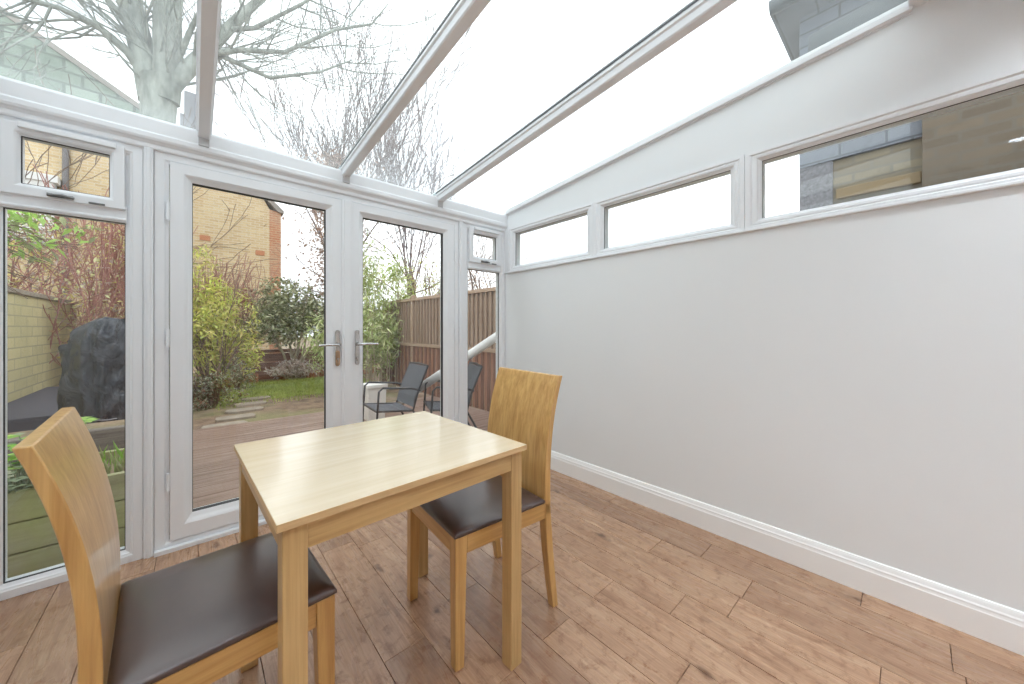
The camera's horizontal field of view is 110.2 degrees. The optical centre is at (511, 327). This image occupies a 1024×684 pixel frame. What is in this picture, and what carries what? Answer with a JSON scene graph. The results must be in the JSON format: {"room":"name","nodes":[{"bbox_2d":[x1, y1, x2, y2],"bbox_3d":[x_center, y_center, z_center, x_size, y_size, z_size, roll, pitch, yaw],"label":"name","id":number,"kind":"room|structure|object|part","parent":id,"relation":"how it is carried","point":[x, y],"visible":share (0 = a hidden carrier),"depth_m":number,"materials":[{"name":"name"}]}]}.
{"room":"sunroom","nodes":[
{"label":"sunroom","id":0,"kind":"room"},
{"bbox_2d":[193,337,478,429],"bbox_3d":[-9.571,1.430,18.259,70.000,0.240,80.000,0,0,-42],"label":"ground","id":1,"kind":"structure","parent":0,"point":[280,409],"depth_m":5.88,"materials":[{"name":"soil"}]},
{"bbox_2d":[7,386,58,432],"bbox_3d":[-5.589,1.083,4.356,0.630,0.455,2.740,0,0,-42],"label":"storage box","id":2,"kind":"object","parent":1,"relation":"on","point":[28,412],"visible":0.38,"depth_m":3.71,"materials":[{"name":"grey plastic"}]},
{"bbox_2d":[7,286,78,402],"bbox_3d":[-5.665,0.420,3.792,0.285,1.780,7.200,0,0,-42],"label":"wall","id":3,"kind":"structure","parent":1,"relation":"on","point":[29,370],"depth_m":4.71,"materials":[{"name":"brick"}]},
{"bbox_2d":[7,210,104,298],"bbox_3d":[-4.536,0.002,2.947,1.592,2.617,0.978,0,0,-42],"label":"overhanging branch","id":4,"kind":"object","parent":1,"relation":"on","point":[17,219],"visible":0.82,"depth_m":3.25,"materials":[{"name":"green plant"}]},
{"bbox_3d":[-4.560,0.151,3.030,1.301,2.319,0.738,0,0,-42],"label":"stem","id":5,"kind":"part","parent":4,"relation":"part of","materials":[{"name":"brown plant"}]},
{"bbox_2d":[7,164,205,385],"bbox_3d":[-7.520,-0.622,5.691,4.236,3.884,4.182,0,0,34],"label":"thicket","id":6,"kind":"object","parent":1,"relation":"on","point":[114,291],"visible":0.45,"depth_m":5.71,"materials":[{"name":"brown plant"}]},
{"bbox_2d":[0,6,283,372],"bbox_3d":[-15.651,-4.591,8.724,16.236,11.802,6.550,0,0,-42],"label":"brick house","id":7,"kind":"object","parent":1,"relation":"on","point":[260,229],"visible":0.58,"depth_m":9.27,"materials":[{"name":"yellow brick"}]},
{"bbox_2d":[7,45,289,320],"bbox_3d":[-9.755,-2.325,8.777,5.648,7.276,8.402,0,0,38],"label":"twigs","id":8,"kind":"object","parent":1,"relation":"on","point":[83,157],"visible":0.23,"depth_m":8.23,"materials":[{"name":"brown plant"}]},
{"bbox_2d":[180,90,195,128],"bbox_3d":[-23.799,-7.354,25.364,7.200,17.328,5.500,0,0,-42],"label":"house","id":9,"kind":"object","parent":1,"relation":"on","point":[189,97],"visible":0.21,"depth_m":24.20,"materials":[{"name":"white paint"}]},
{"bbox_2d":[193,363,251,411],"bbox_3d":[-5.029,1.000,6.002,0.794,0.936,0.952,0,0,1],"label":"variegated shrub","id":10,"kind":"object","parent":1,"relation":"on","point":[201,399],"visible":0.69,"depth_m":5.84,"materials":[{"name":"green plant"}]},
{"bbox_3d":[-5.149,0.927,5.905,0.423,0.790,0.757,0,0,14],"label":"stem","id":11,"kind":"part","parent":10,"relation":"part of","materials":[{"name":"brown plant"}]},
{"bbox_2d":[200,420,246,428],"bbox_3d":[-3.799,1.295,4.722,0.486,0.040,0.245,0,0,-42],"label":"stepping stone","id":12,"kind":"object","parent":1,"relation":"on","point":[242,421],"visible":0.4,"depth_m":4.72,"materials":[{"name":"beige stone"}]},
{"bbox_2d":[193,266,260,373],"bbox_3d":[-6.763,-0.144,8.883,1.542,2.915,1.854,0,0,-2],"label":"shrub","id":13,"kind":"object","parent":1,"relation":"on","point":[251,290],"visible":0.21,"depth_m":8.53,"materials":[{"name":"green plant"}]},
{"bbox_2d":[0,0,462,148],"bbox_3d":[-5.632,-5.108,6.145,7.131,12.835,7.779,0,0,25],"label":"bare tree","id":14,"kind":"object","parent":1,"relation":"on","point":[160,69],"visible":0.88,"depth_m":6.28,"materials":[{"name":"grey plant"}]},
{"bbox_2d":[193,244,273,405],"bbox_3d":[-4.970,-0.019,5.975,1.418,2.669,1.372,0,0,2],"label":"shrub","id":15,"kind":"object","parent":1,"relation":"on","point":[204,327],"visible":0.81,"depth_m":5.89,"materials":[{"name":"green plant"}]},
{"bbox_2d":[215,413,255,422],"bbox_3d":[-3.989,1.295,5.156,0.463,0.040,0.241,0,0,-42],"label":"stepping stone","id":16,"kind":"object","parent":1,"relation":"on","point":[247,415],"visible":1,"depth_m":5.10,"materials":[{"name":"beige stone"}]},
{"bbox_2d":[193,253,278,365],"bbox_3d":[-7.119,-0.329,8.536,2.581,3.285,1.851,0,0,-12],"label":"shrub","id":17,"kind":"object","parent":1,"relation":"on","point":[221,271],"visible":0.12,"depth_m":8.49,"materials":[{"name":"plant"}]},
{"bbox_2d":[217,347,256,390],"bbox_3d":[-5.676,0.891,7.366,0.725,1.008,0.871,0,0,-24],"label":"shrub","id":18,"kind":"object","parent":1,"relation":"on","point":[233,360],"visible":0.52,"depth_m":7.42,"materials":[{"name":"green plant"}]},
{"bbox_3d":[-5.758,0.852,7.373,0.760,0.930,0.866,0,0,-42],"label":"stem","id":19,"kind":"part","parent":18,"relation":"part of","materials":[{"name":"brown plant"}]},
{"bbox_2d":[225,406,263,413],"bbox_3d":[-4.206,1.295,5.623,0.498,0.040,0.244,0,0,-42],"label":"stepping stone","id":20,"kind":"object","parent":1,"relation":"on","point":[256,408],"visible":1,"depth_m":5.59,"materials":[{"name":"beige stone"}]},
{"bbox_2d":[242,374,257,382],"bbox_3d":[-6.233,1.208,8.403,0.432,0.243,0.060,0,0,-42],"label":"edging","id":21,"kind":"object","parent":1,"relation":"on","point":[256,375],"visible":0.2,"depth_m":8.46,"materials":[{"name":"brown wood"}]},
{"bbox_2d":[234,401,266,407],"bbox_3d":[-4.445,1.295,6.082,0.464,0.040,0.243,0,0,-42],"label":"stepping stone","id":22,"kind":"object","parent":1,"relation":"on","point":[254,403],"visible":0.91,"depth_m":6.03,"materials":[{"name":"grey stone"}]},
{"bbox_2d":[235,348,323,379],"bbox_3d":[-5.878,0.925,9.415,2.350,0.750,0.200,0,0,-42],"label":"raised bed","id":23,"kind":"object","parent":1,"relation":"on","point":[272,355],"visible":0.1,"depth_m":9.13,"materials":[{"name":"brown wood"}]},
{"bbox_2d":[211,376,371,409],"bbox_3d":[-4.591,1.270,7.714,3.065,0.100,3.047,0,0,-42],"label":"grass","id":24,"kind":"structure","parent":1,"relation":"on","point":[280,389],"depth_m":7.36,"materials":[{"name":"green plant"}]},
{"bbox_2d":[241,396,270,401],"bbox_3d":[-4.686,1.295,6.537,0.450,0.040,0.250,0,0,-42],"label":"stepping stone","id":25,"kind":"object","parent":24,"relation":"on","point":[261,397],"visible":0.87,"depth_m":6.49,"materials":[{"name":"grey stone"}]},
{"bbox_2d":[215,267,371,378],"bbox_3d":[-5.149,-0.139,8.784,3.542,2.923,2.214,0,0,10],"label":"tree","id":26,"kind":"object","parent":1,"relation":"on","point":[282,318],"visible":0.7,"depth_m":8.67,"materials":[{"name":"green plant"}]},
{"bbox_3d":[-5.129,-0.139,8.885,2.222,2.923,1.896,0,0,-1],"label":"stem","id":27,"kind":"part","parent":26,"relation":"part of","materials":[{"name":"plant"}]},
{"bbox_2d":[264,356,323,379],"bbox_3d":[-5.437,1.024,8.956,1.394,0.602,0.822,0,0,-42],"label":"shrub","id":28,"kind":"object","parent":1,"relation":"on","point":[290,366],"visible":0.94,"depth_m":8.86,"materials":[{"name":"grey plant"}]},
{"bbox_3d":[-5.535,1.024,8.876,0.825,0.602,0.555,0,0,-42],"label":"stem","id":29,"kind":"part","parent":28,"relation":"part of","materials":[{"name":"grey plant"}]},
{"bbox_2d":[144,0,483,252],"bbox_3d":[-6.634,-5.246,13.018,10.370,13.112,9.205,0,0,-20],"label":"tree","id":30,"kind":"object","parent":1,"relation":"on","point":[375,106],"visible":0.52,"depth_m":12.38,"materials":[{"name":"brown plant"}]},
{"bbox_2d":[270,126,392,321],"bbox_3d":[-4.874,-1.822,9.780,3.189,6.265,3.230,0,0,11],"label":"tree","id":31,"kind":"object","parent":1,"relation":"on","point":[335,162],"visible":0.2,"depth_m":9.46,"materials":[{"name":"brown plant"}]},
{"bbox_2d":[306,366,373,378],"bbox_3d":[-4.664,1.205,9.800,1.734,0.250,0.060,0,0,-42],"label":"edging","id":32,"kind":"object","parent":1,"relation":"on","point":[319,374],"visible":0.12,"depth_m":9.39,"materials":[{"name":"brown wood"}]},
{"bbox_2d":[193,396,488,508],"bbox_3d":[-2.210,1.265,3.796,4.844,0.036,3.161,0,0,-42],"label":"deck","id":33,"kind":"object","parent":1,"relation":"on","point":[215,460],"visible":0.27,"depth_m":3.97,"materials":[{"name":"brown wood"}]},
{"bbox_2d":[7,465,63,577],"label":"planter","id":34,"kind":"object","parent":33,"relation":"on","point":[32,543],"depth_m":1.76,"materials":[{"name":"wood"}]},
{"bbox_2d":[7,433,26,475],"bbox_3d":[-2.690,0.713,2.015,0.387,0.277,0.328,0,0,3],"label":"plant","id":35,"kind":"object","parent":34,"relation":"on","point":[9,445],"visible":0.04,"depth_m":1.94,"materials":[{"name":"green plant"}]},
{"bbox_2d":[7,438,30,488],"bbox_3d":[-2.571,0.707,1.839,0.431,0.290,0.361,0,0,-42],"label":"plant","id":36,"kind":"object","parent":34,"relation":"on","point":[13,457],"visible":0.06,"depth_m":1.84,"materials":[{"name":"green plant"}]},
{"bbox_3d":[-2.570,0.712,1.836,0.294,0.279,0.233,0,0,-42],"label":"stem","id":37,"kind":"part","parent":36,"relation":"part of","materials":[{"name":"green plant"}]},
{"bbox_2d":[7,463,33,493],"bbox_3d":[-2.469,0.761,1.802,0.348,0.182,0.378,0,0,28],"label":"trailing plant","id":38,"kind":"object","parent":34,"relation":"on","point":[10,488],"visible":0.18,"depth_m":1.76,"materials":[{"name":"green plant"}]},
{"bbox_2d":[7,419,124,465],"bbox_3d":[-3.295,0.975,2.435,1.320,0.550,0.580,0,0,-42],"label":"bed","id":39,"kind":"object","parent":33,"relation":"on","point":[103,434],"visible":0.02,"depth_m":2.50,"materials":[{"name":"wood"}]},
{"bbox_2d":[81,417,96,423],"bbox_3d":[-3.097,0.690,2.537,0.246,0.084,0.255,0,0,19],"label":"plant","id":40,"kind":"object","parent":39,"relation":"on","point":[85,419],"visible":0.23,"depth_m":2.58,"materials":[{"name":"green plant"}]},
{"bbox_2d":[57,317,124,423],"bbox_3d":[-4.081,0.570,3.609,0.522,1.374,0.584,0,0,2],"label":"cover","id":41,"kind":"object","parent":33,"relation":"on","point":[92,380],"visible":0.49,"depth_m":3.40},
{"bbox_2d":[99,448,124,546],"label":"planter","id":42,"kind":"object","parent":33,"relation":"on","point":[116,480],"depth_m":1.97,"materials":[{"name":"wood"}]},
{"bbox_2d":[99,441,124,473],"bbox_3d":[-2.408,0.777,2.093,0.272,0.166,0.445,0,0,-42],"label":"plant","id":43,"kind":"object","parent":42,"relation":"on","point":[117,462],"visible":0.36,"depth_m":2.15,"materials":[{"name":"green plant"}]},
{"bbox_2d":[363,381,387,420],"bbox_3d":[-1.894,1.005,4.900,0.280,0.490,0.280,0,0,-42],"label":"plant pot","id":44,"kind":"object","parent":33,"relation":"on","point":[371,392],"visible":0.59,"depth_m":4.79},
{"bbox_2d":[363,362,428,421],"bbox_3d":[-1.293,0.826,3.977,0.611,0.858,0.522,0,0,-38],"label":"patio chair","id":45,"kind":"object","parent":33,"relation":"on","point":[410,386],"visible":0.8,"depth_m":4.00,"materials":[{"name":"black metal"}]},
{"bbox_3d":[-1.373,0.868,3.915,0.385,0.045,0.470,0,0,-38],"label":"seat","id":46,"kind":"part","parent":45,"relation":"part of","materials":[{"name":"grey fabric"}]},
{"bbox_3d":[-1.151,0.637,4.087,0.168,0.425,0.490,0,0,-38],"label":"backrest","id":47,"kind":"part","parent":45,"relation":"part of","materials":[{"name":"grey fabric"}]},
{"bbox_2d":[398,332,495,404],"bbox_3d":[-0.629,0.404,4.103,1.543,1.045,0.114,0,0,16],"label":"pipe","id":48,"kind":"object","parent":33,"relation":"on","point":[491,339],"visible":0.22,"depth_m":4.01,"materials":[{"name":"plastic"}]},
{"bbox_2d":[423,362,482,427],"bbox_3d":[-0.665,0.826,4.016,0.611,0.858,0.522,0,0,-22],"label":"patio chair","id":49,"kind":"object","parent":33,"relation":"on","point":[474,371],"visible":0.48,"depth_m":3.93,"materials":[{"name":"black metal"}]},
{"bbox_3d":[-0.759,0.868,3.979,0.385,0.045,0.470,0,0,-22],"label":"seat","id":50,"kind":"part","parent":49,"relation":"part of","materials":[{"name":"grey fabric"}]},
{"bbox_3d":[-0.498,0.637,4.083,0.168,0.425,0.490,0,0,-22],"label":"backrest","id":51,"kind":"part","parent":49,"relation":"part of","materials":[{"name":"grey fabric"}]},
{"bbox_2d":[296,229,416,389],"bbox_3d":[-3.032,-0.308,7.681,2.263,3.743,2.684,0,0,22],"label":"bamboo","id":52,"kind":"object","parent":1,"relation":"on","point":[376,329],"visible":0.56,"depth_m":7.51,"materials":[{"name":"green plant"}]},
{"bbox_2d":[312,75,468,296],"bbox_3d":[-4.816,-4.769,16.505,6.023,12.157,6.884,0,0,0],"label":"tree","id":53,"kind":"object","parent":1,"relation":"on","point":[431,192],"visible":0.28,"depth_m":15.88,"materials":[{"name":"brown plant"}]},
{"bbox_2d":[298,218,494,299],"bbox_3d":[-2.331,-1.316,10.214,4.847,5.251,6.227,0,0,14],"label":"fruit tree","id":54,"kind":"object","parent":1,"relation":"on","point":[434,259],"visible":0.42,"depth_m":10.62,"materials":[{"name":"brown plant"}]},
{"bbox_2d":[384,298,410,385],"bbox_3d":[-2.543,0.325,7.889,0.069,1.890,1.444,0,0,-42],"label":"fence","id":55,"kind":"object","parent":1,"relation":"on","point":[404,357],"visible":0.47,"depth_m":7.67,"materials":[{"name":"brown wood"}]},
{"bbox_3d":[-2.549,0.340,7.881,0.040,0.060,1.440,0,0,-42],"label":"rail","id":56,"kind":"part","parent":55,"relation":"part of","materials":[{"name":"brown wood"}]},
{"bbox_2d":[411,295,415,361],"bbox_3d":[-2.031,0.316,7.338,0.093,1.988,0.066,0,0,-42],"label":"fence post","id":57,"kind":"object","parent":1,"relation":"on","point":[412,296],"visible":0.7,"depth_m":7.30,"materials":[{"name":"brown wood"}]},
{"bbox_2d":[363,225,484,299],"bbox_3d":[-2.594,-0.780,9.574,4.033,4.193,2.206,0,0,-20],"label":"tree","id":58,"kind":"object","parent":1,"relation":"on","point":[425,264],"visible":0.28,"depth_m":9.30,"materials":[{"name":"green plant"}]},
{"bbox_2d":[412,294,439,396],"bbox_3d":[-1.544,0.325,6.770,0.071,1.890,1.444,0,0,-42],"label":"fence","id":59,"kind":"object","parent":1,"relation":"on","point":[426,334],"visible":0.62,"depth_m":6.85,"materials":[{"name":"brown wood"}]},
{"bbox_3d":[-1.551,0.340,6.761,0.040,0.060,1.440,0,0,-42],"label":"rail","id":60,"kind":"part","parent":59,"relation":"part of","materials":[{"name":"brown wood"}]},
{"bbox_2d":[379,194,542,312],"bbox_3d":[-0.995,-0.813,8.845,4.377,4.245,3.630,0,0,-36],"label":"fruit tree","id":61,"kind":"object","parent":1,"relation":"on","point":[484,252],"visible":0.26,"depth_m":8.32,"materials":[{"name":"brown plant"}]},
{"bbox_2d":[468,287,495,411],"bbox_3d":[-0.547,0.325,5.650,0.071,1.890,1.444,0,0,-42],"label":"fence","id":62,"kind":"object","parent":1,"relation":"on","point":[481,302],"visible":0.35,"depth_m":5.54,"materials":[{"name":"brown wood"}]},
{"bbox_3d":[-0.553,0.340,5.641,0.040,0.060,1.440,0,0,-42],"label":"rail","id":63,"kind":"part","parent":62,"relation":"part of","materials":[{"name":"brown wood"}]},
{"bbox_2d":[768,0,1023,210],"bbox_3d":[6.292,-1.870,2.168,4.719,6.360,6.866,0,0,-42],"label":"house","id":64,"kind":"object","parent":1,"relation":"on","point":[986,137],"visible":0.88,"depth_m":2.84,"materials":[{"name":"brick"}]},
{"bbox_2d":[0,469,1023,683],"bbox_3d":[0.597,1.180,0.300,3.090,0.060,5.654,0,0,-42],"label":"floor","id":65,"kind":"structure","parent":0,"point":[645,595],"depth_m":1.41,"materials":[{"name":"brown wood"}]},
{"bbox_2d":[0,114,142,600],"bbox_3d":[-2.026,0.124,1.630,0.477,2.052,0.106,0,0,-42],"label":"window","id":66,"kind":"structure","parent":65,"relation":"on","point":[124,203],"depth_m":1.65,"materials":[{"name":"white plastic"}]},
{"bbox_3d":[-2.031,-0.726,1.635,0.355,0.304,0.064,0,0,-42],"label":"sash","id":67,"kind":"part","parent":66,"relation":"part of","materials":[{"name":"white plastic"}]},
{"bbox_3d":[-1.978,-0.586,1.621,0.170,0.020,0.029,0,0,-42],"label":"handle","id":68,"kind":"part","parent":66,"relation":"part of","materials":[{"name":"white plastic"}]},
{"bbox_2d":[143,147,153,558],"bbox_3d":[-1.841,0.124,1.811,0.036,2.052,0.082,0,0,-42],"label":"frame post","id":69,"kind":"object","parent":65,"relation":"on","point":[148,153],"visible":0.93,"depth_m":1.78,"materials":[{"name":"white plastic"}]},
{"bbox_2d":[12,407,336,683],"bbox_3d":[-0.798,0.675,0.922,0.510,0.950,0.432,0,0,-45],"label":"dining chair","id":70,"kind":"object","parent":65,"relation":"on","point":[202,619],"visible":0.83,"depth_m":0.80,"materials":[{"name":"brown wood"}]},
{"bbox_3d":[-0.944,0.477,0.778,0.100,0.555,0.428,0,0,-45],"label":"backrest","id":71,"kind":"part","parent":70,"relation":"part of","materials":[{"name":"brown wood"}]},
{"bbox_3d":[-0.762,0.689,0.958,0.409,0.037,0.432,0,0,-45],"label":"seat","id":72,"kind":"part","parent":70,"relation":"part of","materials":[{"name":"brown leather"}]},
{"bbox_3d":[-0.638,0.738,0.796,0.360,0.061,0.020,0,0,-45],"label":"seat rail","id":73,"kind":"part","parent":70,"relation":"part of","materials":[{"name":"brown wood"}]},
{"bbox_3d":[-0.501,0.927,0.946,0.046,0.445,0.044,0,0,-45],"label":"leg","id":74,"kind":"part","parent":70,"relation":"part of","materials":[{"name":"brown wood"}]},
{"bbox_2d":[154,150,457,557],"bbox_3d":[-1.143,0.124,2.425,1.820,2.052,0.094,0,0,-42],"label":"door frame","id":75,"kind":"structure","parent":65,"relation":"on","point":[163,545],"depth_m":1.85,"materials":[{"name":"white plastic"}]},
{"bbox_2d":[170,162,341,540],"bbox_3d":[-1.451,0.120,2.117,0.834,1.956,0.133,0,0,-42],"label":"door","id":76,"kind":"structure","parent":75,"relation":"attached to","point":[185,520],"depth_m":1.91,"materials":[{"name":"white plastic"}]},
{"bbox_3d":[-1.179,0.110,2.307,0.135,0.019,0.055,0,0,-42],"label":"lever","id":77,"kind":"part","parent":76,"relation":"part of","materials":[{"name":"silver metal"}]},
{"bbox_3d":[-1.158,0.133,2.370,0.029,0.240,0.012,0,0,-42],"label":"handle","id":78,"kind":"part","parent":76,"relation":"part of","materials":[{"name":"silver metal"}]},
{"bbox_3d":[-1.154,0.200,2.366,0.027,0.100,0.004,0,0,-42],"label":"worn plate","id":79,"kind":"part","parent":76,"relation":"part of","materials":[{"name":"gold metal"}]},
{"bbox_2d":[352,202,453,423],"bbox_3d":[-0.791,0.120,2.705,0.818,1.956,0.133,0,0,-42],"label":"door","id":80,"kind":"structure","parent":75,"relation":"attached to","point":[360,212],"depth_m":2.69,"materials":[{"name":"white plastic"}]},
{"bbox_3d":[-1.064,0.133,2.454,0.029,0.240,0.012,0,0,-42],"label":"handle","id":81,"kind":"part","parent":80,"relation":"part of","materials":[{"name":"silver metal"}]},
{"bbox_3d":[-0.999,0.110,2.467,0.135,0.019,0.055,0,0,-42],"label":"lever","id":82,"kind":"part","parent":80,"relation":"part of","materials":[{"name":"silver metal"}]},
{"bbox_2d":[234,411,526,683],"bbox_3d":[-0.451,0.775,1.224,0.730,0.750,0.690,0,0,-44],"label":"dining table","id":83,"kind":"object","parent":65,"relation":"on","point":[311,488],"visible":0.95,"depth_m":1.05,"materials":[{"name":"brown wood"}]},
{"bbox_3d":[-0.901,0.784,1.221,0.048,0.732,0.048,0,0,-44],"label":"leg","id":84,"kind":"part","parent":83,"relation":"part of","materials":[{"name":"brown wood"}]},
{"bbox_3d":[-0.476,0.784,0.775,0.048,0.732,0.048,0,0,-44],"label":"leg","id":85,"kind":"part","parent":83,"relation":"part of","materials":[{"name":"brown wood"}]},
{"bbox_3d":[-0.426,0.784,1.674,0.048,0.732,0.048,0,0,-44],"label":"leg","id":86,"kind":"part","parent":83,"relation":"part of","materials":[{"name":"brown wood"}]},
{"bbox_3d":[-0.001,0.784,1.228,0.048,0.732,0.048,0,0,-44],"label":"leg","id":87,"kind":"part","parent":83,"relation":"part of","materials":[{"name":"brown wood"}]},
{"bbox_2d":[458,221,462,422],"bbox_3d":[-0.451,0.124,3.050,0.041,2.052,0.082,0,0,-42],"label":"frame post","id":88,"kind":"object","parent":65,"relation":"on","point":[460,223],"visible":0.49,"depth_m":3.02,"materials":[{"name":"white plastic"}]},
{"bbox_2d":[463,223,504,424],"bbox_3d":[-0.249,0.124,3.213,0.473,2.052,0.106,0,0,-42],"label":"window","id":89,"kind":"structure","parent":65,"relation":"on","point":[470,262],"depth_m":3.19,"materials":[{"name":"white plastic"}]},
{"bbox_3d":[-0.254,-0.726,3.219,0.351,0.304,0.064,0,0,-42],"label":"sash","id":90,"kind":"part","parent":89,"relation":"part of","materials":[{"name":"white plastic"}]},
{"bbox_2d":[407,367,561,671],"bbox_3d":[-0.120,0.675,1.512,0.510,0.950,0.432,0,0,-38],"label":"dining chair","id":91,"kind":"object","parent":65,"relation":"on","point":[523,402],"visible":0.71,"depth_m":1.46,"materials":[{"name":"brown wood"}]},
{"bbox_3d":[-0.418,0.927,1.524,0.046,0.445,0.044,0,0,-38],"label":"leg","id":92,"kind":"part","parent":91,"relation":"part of","materials":[{"name":"brown wood"}]},
{"bbox_3d":[-0.308,0.738,1.367,0.020,0.061,0.340,0,0,-38],"label":"seat rail","id":93,"kind":"part","parent":91,"relation":"part of","materials":[{"name":"brown wood"}]},
{"bbox_3d":[-0.183,0.927,1.220,0.046,0.445,0.044,0,0,-38],"label":"leg","id":94,"kind":"part","parent":91,"relation":"part of","materials":[{"name":"brown wood"}]},
{"bbox_3d":[-0.160,0.689,1.481,0.409,0.037,0.432,0,0,-38],"label":"seat","id":95,"kind":"part","parent":91,"relation":"part of","materials":[{"name":"brown leather"}]},
{"bbox_3d":[-0.086,0.930,1.781,0.074,0.440,0.044,0,0,-38],"label":"leg","id":96,"kind":"part","parent":91,"relation":"part of","materials":[{"name":"brown wood"}]},
{"bbox_3d":[-0.017,0.738,1.337,0.360,0.061,0.020,0,0,-38],"label":"seat rail","id":97,"kind":"part","parent":91,"relation":"part of","materials":[{"name":"brown wood"}]},
{"bbox_3d":[0.042,0.477,1.637,0.100,0.555,0.428,0,0,-38],"label":"backrest","id":98,"kind":"part","parent":91,"relation":"part of","materials":[{"name":"brown wood"}]},
{"bbox_3d":[0.149,0.930,1.477,0.074,0.440,0.044,0,0,-38],"label":"leg","id":99,"kind":"part","parent":91,"relation":"part of","materials":[{"name":"brown wood"}]},
{"bbox_2d":[503,0,1023,611],"bbox_3d":[1.802,-0.130,1.374,0.140,2.680,5.654,0,0,-42],"label":"wall","id":100,"kind":"structure","parent":0,"point":[852,383],"depth_m":1.64,"materials":[{"name":"paint"}]},
{"bbox_2d":[504,229,508,273],"bbox_3d":[-0.012,-0.716,3.371,0.112,0.412,0.058,0,0,-42],"label":"post","id":101,"kind":"object","parent":100,"relation":"on","point":[506,233],"visible":0.47,"depth_m":3.33,"materials":[{"name":"white plastic"}]},
{"bbox_2d":[509,202,593,270],"bbox_3d":[0.312,-0.719,2.986,0.080,0.407,0.944,0,0,-42],"label":"window","id":102,"kind":"structure","parent":100,"relation":"in","point":[587,210],"depth_m":2.93,"materials":[{"name":"white plastic"}]},
{"bbox_2d":[594,154,744,255],"bbox_3d":[0.945,-0.719,2.276,0.080,0.407,0.954,0,0,-42],"label":"window","id":103,"kind":"structure","parent":100,"relation":"in","point":[734,167],"depth_m":2.16,"materials":[{"name":"white plastic"}]},
{"bbox_2d":[508,179,1023,272],"bbox_3d":[1.163,-0.514,1.974,0.018,0.015,3.600,0,0,-42],"label":"window sill","id":104,"kind":"structure","parent":100,"relation":"attached to","point":[1018,182],"depth_m":1.66,"materials":[{"name":"white plastic"}]},
{"bbox_2d":[550,450,1023,655],"bbox_3d":[1.777,1.077,1.283,0.019,0.146,5.552,0,0,-42],"label":"baseboard","id":105,"kind":"structure","parent":100,"relation":"attached to","point":[1000,625],"depth_m":1.63,"materials":[{"name":"white wood"}]},
{"bbox_2d":[808,0,907,51],"bbox_3d":[1.575,-1.382,1.618,0.115,0.182,0.360,0,0,-42],"label":"flashing","id":106,"kind":"object","parent":100,"relation":"attached to","point":[874,8],"visible":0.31,"depth_m":1.64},
{"bbox_2d":[745,66,1023,228],"bbox_3d":[1.827,-0.719,1.287,0.080,0.407,1.692,0,0,-42],"label":"window","id":107,"kind":"structure","parent":100,"relation":"in","point":[1011,81],"depth_m":1.52,"materials":[{"name":"white plastic"}]},
{"bbox_3d":[-2.313,0.155,1.424,0.240,2.110,0.104,0,0,-42],"label":"wall","id":108,"kind":"structure","parent":0,"visible":0},
{"bbox_2d":[0,75,507,231],"bbox_3d":[-1.230,-0.979,2.349,3.089,0.158,0.104,0,0,-42],"label":"beam","id":109,"kind":"structure","parent":108,"relation":"on","point":[18,99],"depth_m":1.92,"materials":[{"name":"white plastic"}]},
{"bbox_2d":[196,0,930,215],"bbox_3d":[-0.360,-1.225,1.396,3.120,0.510,2.764,0,0,-42],"label":"roof beams","id":110,"kind":"structure","parent":109,"relation":"on","point":[463,13],"depth_m":1.66,"materials":[{"name":"white plastic"}]},
{"bbox_3d":[0.497,-1.356,0.411,3.090,0.108,0.072,0,0,-42],"label":"wall plate","id":111,"kind":"part","parent":110,"relation":"part of","materials":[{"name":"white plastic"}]}
]}

